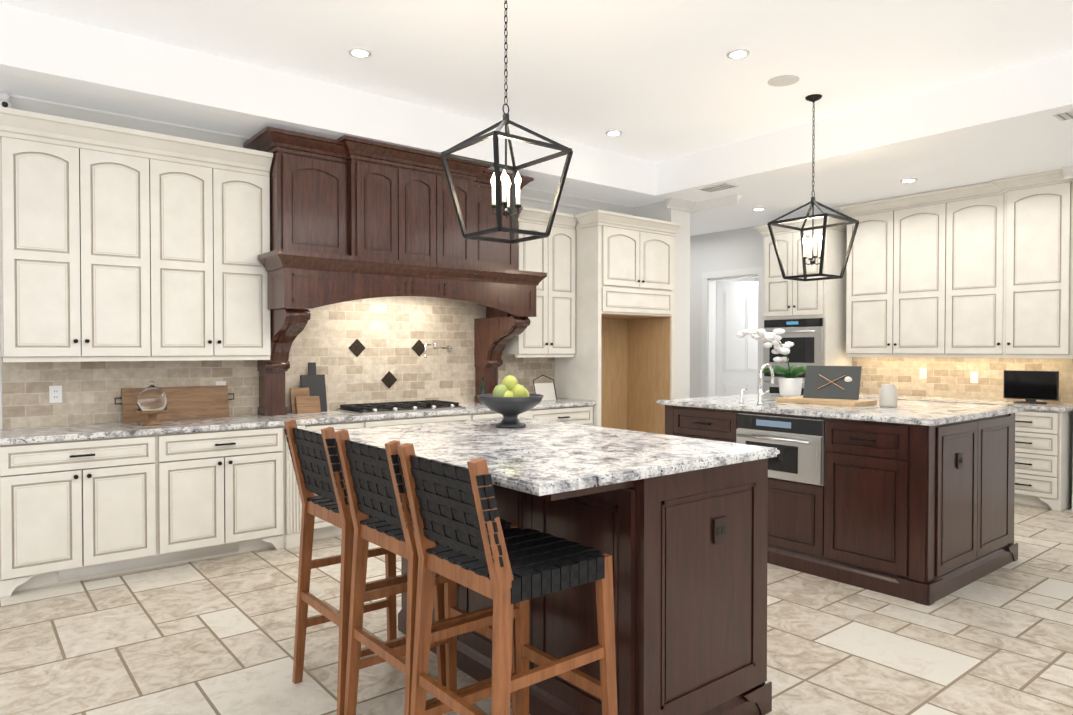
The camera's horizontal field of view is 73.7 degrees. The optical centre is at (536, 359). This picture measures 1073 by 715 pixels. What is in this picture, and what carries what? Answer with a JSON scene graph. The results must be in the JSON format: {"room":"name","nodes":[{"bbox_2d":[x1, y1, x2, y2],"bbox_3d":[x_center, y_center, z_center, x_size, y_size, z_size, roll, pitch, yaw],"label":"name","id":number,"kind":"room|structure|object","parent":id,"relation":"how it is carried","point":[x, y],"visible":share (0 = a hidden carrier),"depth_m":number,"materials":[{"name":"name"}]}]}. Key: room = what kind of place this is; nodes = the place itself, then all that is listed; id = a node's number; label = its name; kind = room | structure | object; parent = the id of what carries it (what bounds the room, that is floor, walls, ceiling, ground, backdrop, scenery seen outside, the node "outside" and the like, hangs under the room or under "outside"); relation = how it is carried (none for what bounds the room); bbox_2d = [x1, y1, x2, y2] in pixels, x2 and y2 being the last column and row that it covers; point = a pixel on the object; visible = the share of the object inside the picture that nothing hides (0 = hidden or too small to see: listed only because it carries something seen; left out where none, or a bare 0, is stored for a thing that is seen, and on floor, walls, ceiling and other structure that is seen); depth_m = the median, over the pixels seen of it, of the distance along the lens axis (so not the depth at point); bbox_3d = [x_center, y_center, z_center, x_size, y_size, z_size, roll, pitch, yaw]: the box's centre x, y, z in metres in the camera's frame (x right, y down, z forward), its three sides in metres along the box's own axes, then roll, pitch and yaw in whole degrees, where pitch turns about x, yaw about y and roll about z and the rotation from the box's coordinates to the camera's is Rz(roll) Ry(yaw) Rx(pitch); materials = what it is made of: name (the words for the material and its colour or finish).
{"room":"kitchen","nodes":[
{"label":"kitchen","id":0,"kind":"room"},
{"bbox_2d":[0,504,1072,714],"bbox_3d":[0.612,1.404,3.435,11.887,0.050,11.067,-1,1,-39],"label":"floor","id":1,"kind":"structure","parent":0,"point":[213,636],"depth_m":3.47,"materials":[{"name":"beige tile"}]},
{"bbox_2d":[0,434,143,598],"bbox_3d":[-2.922,0.922,4.590,0.887,0.880,0.620,-1,1,-39],"label":"base cabinet","id":2,"kind":"object","parent":1,"relation":"on","point":[80,502],"depth_m":4.30,"materials":[{"name":"beige wood"}]},
{"bbox_2d":[0,398,595,445],"bbox_3d":[-1.456,0.444,5.756,4.714,0.038,0.636,-1,1,-39],"label":"countertop","id":3,"kind":"structure","parent":2,"relation":"on","point":[115,429],"depth_m":4.90,"materials":[{"name":"white stone"}]},
{"bbox_2d":[135,381,168,425],"bbox_3d":[-2.582,0.290,4.807,0.200,0.296,0.200,-1,1,-39],"label":"stand","id":4,"kind":"object","parent":3,"relation":"on","point":[152,401],"visible":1,"depth_m":4.75,"materials":[{"name":"brown wood"}]},
{"bbox_2d":[114,385,233,422],"bbox_3d":[-2.600,0.315,5.180,0.791,0.235,0.067,-1,1,-39],"label":"cutting board","id":5,"kind":"object","parent":3,"relation":"on","point":[191,402],"visible":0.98,"depth_m":5.21,"materials":[{"name":"brown wood"}]},
{"bbox_2d":[290,362,326,413],"bbox_3d":[-1.829,0.224,5.752,0.300,0.400,0.142,-1,1,-39],"label":"cutting boards","id":6,"kind":"object","parent":3,"relation":"on","point":[309,396],"visible":0.96,"depth_m":5.75,"materials":[{"name":"black stone"}]},
{"bbox_2d":[336,400,465,414],"bbox_3d":[-1.135,0.396,6.041,0.960,0.048,0.500,-1,1,-39],"label":"gas cooktop","id":7,"kind":"object","parent":3,"relation":"in","point":[392,407],"visible":1,"depth_m":5.94,"materials":[{"name":"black metal"}]},
{"bbox_2d":[480,376,486,404],"bbox_3d":[-0.492,0.282,6.596,0.064,0.260,0.062,-1,1,-39],"label":"olive oil bottle","id":8,"kind":"object","parent":3,"relation":"on","point":[483,389],"visible":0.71,"depth_m":6.58,"materials":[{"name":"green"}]},
{"bbox_2d":[533,375,556,400],"bbox_3d":[0.082,0.278,7.111,0.269,0.256,0.072,-1,1,-39],"label":"stand","id":9,"kind":"object","parent":3,"relation":"on","point":[547,391],"visible":0.83,"depth_m":7.12,"materials":[{"name":"white"}]},
{"bbox_2d":[144,422,307,569],"bbox_3d":[-2.274,0.915,5.101,1.012,0.880,0.639,-1,1,-39],"label":"base cabinet","id":10,"kind":"object","parent":1,"relation":"on","point":[208,494],"depth_m":4.83,"materials":[{"name":"beige wood"}]},
{"bbox_2d":[308,418,375,540],"bbox_3d":[-1.715,0.908,5.552,0.664,0.880,0.639,-1,1,-39],"label":"base cabinet","id":11,"kind":"object","parent":1,"relation":"on","point":[323,529],"depth_m":5.38,"materials":[{"name":"beige wood"}]},
{"bbox_2d":[284,419,445,714],"bbox_3d":[-0.723,0.818,3.012,0.525,1.136,0.486,-1,1,-39],"label":"bar stool","id":12,"kind":"object","parent":1,"relation":"on","point":[316,464],"visible":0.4,"depth_m":2.94,"materials":[{"name":"brown wood"}]},
{"bbox_2d":[376,414,463,426],"bbox_3d":[-1.127,0.901,6.039,0.986,0.880,0.620,-1,1,-39],"label":"base cabinet","id":13,"kind":"object","parent":1,"relation":"on","point":[428,418],"depth_m":5.80,"materials":[{"name":"beige wood"}]},
{"bbox_2d":[334,429,517,714],"bbox_3d":[-0.396,0.824,2.608,0.525,1.136,0.486,-1,1,-39],"label":"bar stool","id":14,"kind":"object","parent":1,"relation":"on","point":[373,482],"visible":0.48,"depth_m":2.55,"materials":[{"name":"brown wood"}]},
{"bbox_2d":[464,410,531,419],"bbox_3d":[-0.528,0.894,6.511,0.664,0.880,0.639,-1,1,-39],"label":"base cabinet","id":15,"kind":"object","parent":1,"relation":"on","point":[476,414],"depth_m":6.20,"materials":[{"name":"beige wood"}]},
{"bbox_2d":[397,443,617,714],"bbox_3d":[-0.095,0.829,2.234,0.525,1.136,0.486,-1,1,-39],"label":"bar stool","id":16,"kind":"object","parent":1,"relation":"on","point":[453,511],"visible":0.96,"depth_m":2.16,"materials":[{"name":"brown wood"}]},
{"bbox_2d":[532,406,592,425],"bbox_3d":[0.008,0.888,6.943,0.953,0.880,0.639,-1,1,-39],"label":"base cabinet","id":17,"kind":"object","parent":1,"relation":"on","point":[583,415],"depth_m":6.78,"materials":[{"name":"beige wood"}]},
{"bbox_2d":[398,453,778,714],"bbox_3d":[-0.017,0.881,3.117,1.097,1.005,1.668,-1,1,-39],"label":"kitchen island","id":18,"kind":"object","parent":1,"relation":"on","point":[676,527],"depth_m":2.56,"materials":[{"name":"brown wood"}]},
{"bbox_2d":[315,417,778,496],"bbox_3d":[-0.054,0.360,3.093,1.220,0.034,1.704,-1,1,-39],"label":"island countertop","id":19,"kind":"structure","parent":18,"relation":"on","point":[540,458],"depth_m":2.77,"materials":[{"name":"white stone"}]},
{"bbox_2d":[477,375,543,427],"bbox_3d":[-0.131,0.206,3.584,0.336,0.259,0.336,-1,1,-39],"label":"fruit bowl","id":20,"kind":"object","parent":19,"relation":"on","point":[510,399],"visible":1,"depth_m":3.51,"materials":[{"name":"grey ceramic"}]},
{"bbox_2d":[554,210,680,433],"bbox_3d":[0.823,-0.060,7.514,1.215,2.760,0.753,-1,1,-39],"label":"tall cabinet","id":21,"kind":"object","parent":1,"relation":"on","point":[618,368],"visible":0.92,"depth_m":7.39,"materials":[{"name":"beige wood"}]},
{"bbox_2d":[753,216,852,394],"bbox_3d":[3.164,-0.144,8.437,0.705,2.900,0.970,-1,1,-39],"label":"tall cabinet","id":22,"kind":"object","parent":1,"relation":"on","point":[809,317],"visible":0.6,"depth_m":8.18,"materials":[{"name":"beige wood"}]},
{"bbox_2d":[657,401,1023,605],"bbox_3d":[2.085,0.851,5.143,1.468,1.005,1.956,-1,1,-39],"label":"kitchen island","id":23,"kind":"object","parent":1,"relation":"on","point":[913,501],"depth_m":4.36,"materials":[{"name":"brown wood"}]},
{"bbox_2d":[661,393,1023,424],"bbox_3d":[2.112,0.331,5.165,1.445,0.034,2.000,-1,1,-39],"label":"island countertop","id":24,"kind":"structure","parent":23,"relation":"on","point":[933,413],"depth_m":4.69,"materials":[{"name":"white stone"}]},
{"bbox_2d":[739,364,773,404],"bbox_3d":[1.591,0.171,5.109,0.186,0.286,0.266,-1,1,-39],"label":"gooseneck faucet","id":25,"kind":"object","parent":24,"relation":"on","point":[760,395],"visible":1,"depth_m":5.02,"materials":[{"name":"silver metal"}]},
{"bbox_2d":[737,328,811,396],"bbox_3d":[1.963,0.026,5.831,0.641,0.555,0.592,-1,1,-39],"label":"planter","id":26,"kind":"object","parent":24,"relation":"on","point":[790,383],"visible":0.94,"depth_m":5.77,"materials":[{"name":"white ceramic"}]},
{"bbox_2d":[775,366,896,406],"bbox_3d":[2.169,0.181,5.096,0.399,0.266,0.795,-1,1,-39],"label":"cutting board","id":27,"kind":"object","parent":24,"relation":"on","point":[833,385],"visible":1,"depth_m":5.13,"materials":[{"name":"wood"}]},
{"bbox_2d":[1014,409,1072,511],"bbox_3d":[4.638,0.892,6.695,0.620,0.880,0.609,-1,1,-39],"label":"base cabinet","id":28,"kind":"object","parent":1,"relation":"on","point":[1043,455],"depth_m":6.39,"materials":[{"name":"beige wood"}]},
{"bbox_2d":[859,393,1072,412],"bbox_3d":[4.144,0.422,7.286,0.636,0.038,2.232,-1,1,-39],"label":"countertop","id":29,"kind":"structure","parent":28,"relation":"on","point":[1063,407],"depth_m":6.86,"materials":[{"name":"white stone"}]},
{"bbox_2d":[1003,370,1058,403],"bbox_3d":[4.661,0.257,6.747,0.150,0.305,0.440,-1,1,-39],"label":"tv monitor","id":30,"kind":"object","parent":29,"relation":"on","point":[1030,387],"visible":1,"depth_m":6.73,"materials":[{"name":"black plastic"}]},
{"bbox_2d":[0,0,1072,494],"bbox_3d":[1.300,-0.467,3.792,13.740,3.680,11.100,-1,1,-39],"label":"wall","id":31,"kind":"structure","parent":0,"point":[938,94],"depth_m":5.03,"materials":[{"name":"paint"}]},
{"bbox_2d":[0,91,10,107],"bbox_3d":[-3.345,-1.621,4.498,0.070,0.110,0.075,-1,1,-39],"label":"security camera","id":32,"kind":"object","parent":31,"relation":"attached to","point":[5,99],"visible":0.79,"depth_m":4.48,"materials":[{"name":"white plastic"}]},
{"bbox_2d":[0,107,272,361],"bbox_3d":[-2.708,-0.747,4.866,1.684,1.510,0.422,-1,1,-39],"label":"upper cabinet","id":33,"kind":"object","parent":31,"relation":"attached to","point":[117,243],"visible":1,"depth_m":4.70,"materials":[{"name":"beige wood"}]},
{"bbox_2d":[2,296,553,428],"bbox_3d":[-1.616,-0.169,6.018,4.623,1.180,0.016,-1,1,-39],"label":"tile backsplash","id":34,"kind":"structure","parent":31,"relation":"attached to","point":[367,350],"depth_m":6.00,"materials":[{"name":"beige tile"}]},
{"bbox_2d":[49,385,61,402],"bbox_3d":[-3.191,0.230,4.749,0.070,0.114,0.008,-1,1,-39],"label":"electrical outlet plate","id":35,"kind":"object","parent":34,"relation":"attached to","point":[55,394],"visible":1,"depth_m":4.75,"materials":[{"name":"white plastic"}]},
{"bbox_2d":[216,381,225,385],"bbox_3d":[-2.382,0.220,5.402,0.070,0.114,0.008,-1,1,-39],"label":"electrical outlet plate","id":36,"kind":"object","parent":34,"relation":"attached to","point":[220,382],"visible":0.21,"depth_m":5.40,"materials":[{"name":"white plastic"}]},
{"bbox_2d":[424,343,452,357],"bbox_3d":[-0.887,-0.084,6.474,0.401,0.128,0.210,-1,1,-39],"label":"pot filler faucet","id":37,"kind":"object","parent":34,"relation":"attached to","point":[448,348],"visible":1,"depth_m":6.49,"materials":[{"name":"silver metal"}]},
{"bbox_2d":[10,94,634,214],"bbox_3d":[-2.526,-1.637,5.219,9.300,0.100,0.085,-1,1,-39],"label":"trim","id":38,"kind":"structure","parent":31,"relation":"attached to","point":[532,194],"depth_m":5.12,"materials":[{"name":"paint"}]},
{"bbox_2d":[348,47,370,57],"bbox_3d":[-1.160,-2.014,4.700,0.148,0.010,0.148,0,1,24],"label":"recessed light","id":39,"kind":"object","parent":31,"relation":"in","point":[357,52],"depth_m":4.69,"materials":[{"name":"white"}]},
{"bbox_2d":[243,126,546,415],"bbox_3d":[-1.079,-0.628,5.957,2.412,2.100,0.758,-1,1,-39],"label":"range hood","id":40,"kind":"object","parent":31,"relation":"attached to","point":[353,218],"visible":0.92,"depth_m":5.54,"materials":[{"name":"brown wood"}]},
{"bbox_2d":[440,0,572,243],"bbox_3d":[-0.156,-1.315,3.657,0.488,1.378,0.488,-1,1,-39],"label":"pendant lantern","id":41,"kind":"object","parent":31,"relation":"hanging from","point":[497,203],"visible":1,"depth_m":3.65,"materials":[{"name":"black metal"}]},
{"bbox_2d":[502,207,577,357],"bbox_3d":[0.023,-0.729,7.077,0.724,1.410,0.413,-1,1,-39],"label":"upper cabinet","id":42,"kind":"object","parent":31,"relation":"attached to","point":[549,331],"visible":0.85,"depth_m":6.98,"materials":[{"name":"beige wood"}]},
{"bbox_2d":[606,130,621,135],"bbox_3d":[0.697,-2.040,6.443,0.148,0.010,0.148,0,1,24],"label":"recessed light","id":43,"kind":"object","parent":31,"relation":"in","point":[612,132],"depth_m":6.44,"materials":[{"name":"white"}]},
{"bbox_2d":[666,197,697,212],"bbox_3d":[1.561,-0.204,7.755,0.380,3.040,0.085,-1,1,-39],"label":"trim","id":44,"kind":"structure","parent":31,"relation":"attached to","point":[671,203],"depth_m":7.74,"materials":[{"name":"paint"}]},
{"bbox_2d":[698,182,738,191],"bbox_3d":[1.804,-1.706,7.098,0.200,0.015,0.340,-1,1,-39],"label":"air vent","id":45,"kind":"object","parent":31,"relation":"attached to","point":[722,186],"depth_m":7.07,"materials":[{"name":"white metal"}]},
{"bbox_2d":[698,194,745,396],"bbox_3d":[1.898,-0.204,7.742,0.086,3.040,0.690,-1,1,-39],"label":"trim","id":46,"kind":"structure","parent":31,"relation":"attached to","point":[708,347],"depth_m":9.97,"materials":[{"name":"paint"}]},
{"bbox_2d":[715,281,757,395],"bbox_3d":[2.922,0.082,10.139,0.708,2.380,0.444,-1,1,-39],"label":"interior door","id":47,"kind":"structure","parent":31,"relation":"in","point":[736,356],"depth_m":10.10,"materials":[{"name":"paint"}]},
{"bbox_2d":[726,49,749,58],"bbox_3d":[1.330,-2.015,4.719,0.148,0.010,0.148,0,1,24],"label":"recessed light","id":48,"kind":"object","parent":31,"relation":"in","point":[737,53],"depth_m":4.71,"materials":[{"name":"white"}]},
{"bbox_2d":[752,207,765,210],"bbox_3d":[2.547,-1.725,8.199,0.148,0.010,0.148,1,1,42],"label":"recessed light","id":49,"kind":"object","parent":31,"relation":"in","point":[760,208],"depth_m":8.19,"materials":[{"name":"white"}]},
{"bbox_2d":[768,75,799,86],"bbox_3d":[1.794,-2.023,5.196,0.219,0.008,0.219,-1,1,-45],"label":"speaker","id":50,"kind":"object","parent":31,"relation":"attached to","point":[782,80],"depth_m":5.17,"materials":[{"name":"white"}]},
{"bbox_2d":[767,94,858,280],"bbox_3d":[2.142,-1.329,5.538,0.488,1.403,0.488,-1,1,-39],"label":"pendant lantern","id":51,"kind":"object","parent":31,"relation":"hanging from","point":[813,98],"visible":1,"depth_m":5.53,"materials":[{"name":"black metal"}]},
{"bbox_2d":[845,191,936,356],"bbox_3d":[3.950,-0.888,7.709,0.385,1.650,1.104,-1,1,-39],"label":"upper cabinet","id":52,"kind":"object","parent":31,"relation":"attached to","point":[892,262],"depth_m":7.64,"materials":[{"name":"beige wood"}]},
{"bbox_2d":[900,178,917,182],"bbox_3d":[3.544,-1.705,6.806,0.148,0.010,0.148,1,1,42],"label":"recessed light","id":53,"kind":"object","parent":31,"relation":"in","point":[908,179],"depth_m":6.79,"materials":[{"name":"white"}]},
{"bbox_2d":[853,357,1072,403],"bbox_3d":[4.389,0.188,7.484,0.006,0.424,2.225,-1,1,-39],"label":"tile backsplash","id":54,"kind":"structure","parent":31,"relation":"attached to","point":[948,377],"depth_m":7.50,"materials":[{"name":"beige tile"}]},
{"bbox_2d":[920,368,926,378],"bbox_3d":[4.178,0.147,7.731,0.008,0.114,0.070,-1,1,-39],"label":"electrical outlet plate","id":55,"kind":"object","parent":54,"relation":"attached to","point":[923,373],"visible":1,"depth_m":7.72,"materials":[{"name":"white plastic"}]},
{"bbox_2d":[970,372,977,382],"bbox_3d":[4.491,0.182,7.341,0.012,0.114,0.070,-1,1,-39],"label":"electrical outlet plate","id":56,"kind":"object","parent":54,"relation":"attached to","point":[973,377],"visible":1,"depth_m":7.34,"materials":[{"name":"white plastic"}]},
{"bbox_2d":[933,169,1072,356],"bbox_3d":[4.574,-0.881,6.936,0.385,1.657,1.139,-1,1,-39],"label":"upper cabinet","id":57,"kind":"object","parent":31,"relation":"attached to","point":[983,270],"depth_m":6.78,"materials":[{"name":"beige wood"}]},
{"bbox_2d":[1052,109,1072,120],"bbox_3d":[3.709,-1.673,4.819,0.200,0.015,0.340,-1,1,-39],"label":"air vent","id":58,"kind":"object","parent":31,"relation":"attached to","point":[1068,114],"depth_m":4.88,"materials":[{"name":"white metal"}]},
{"bbox_2d":[1062,165,1072,510],"bbox_3d":[6.330,-0.154,4.310,0.085,3.040,5.280,-1,1,-39],"label":"trim","id":59,"kind":"structure","parent":31,"relation":"attached to","point":[1067,170],"depth_m":6.32,"materials":[{"name":"paint"}]}
]}

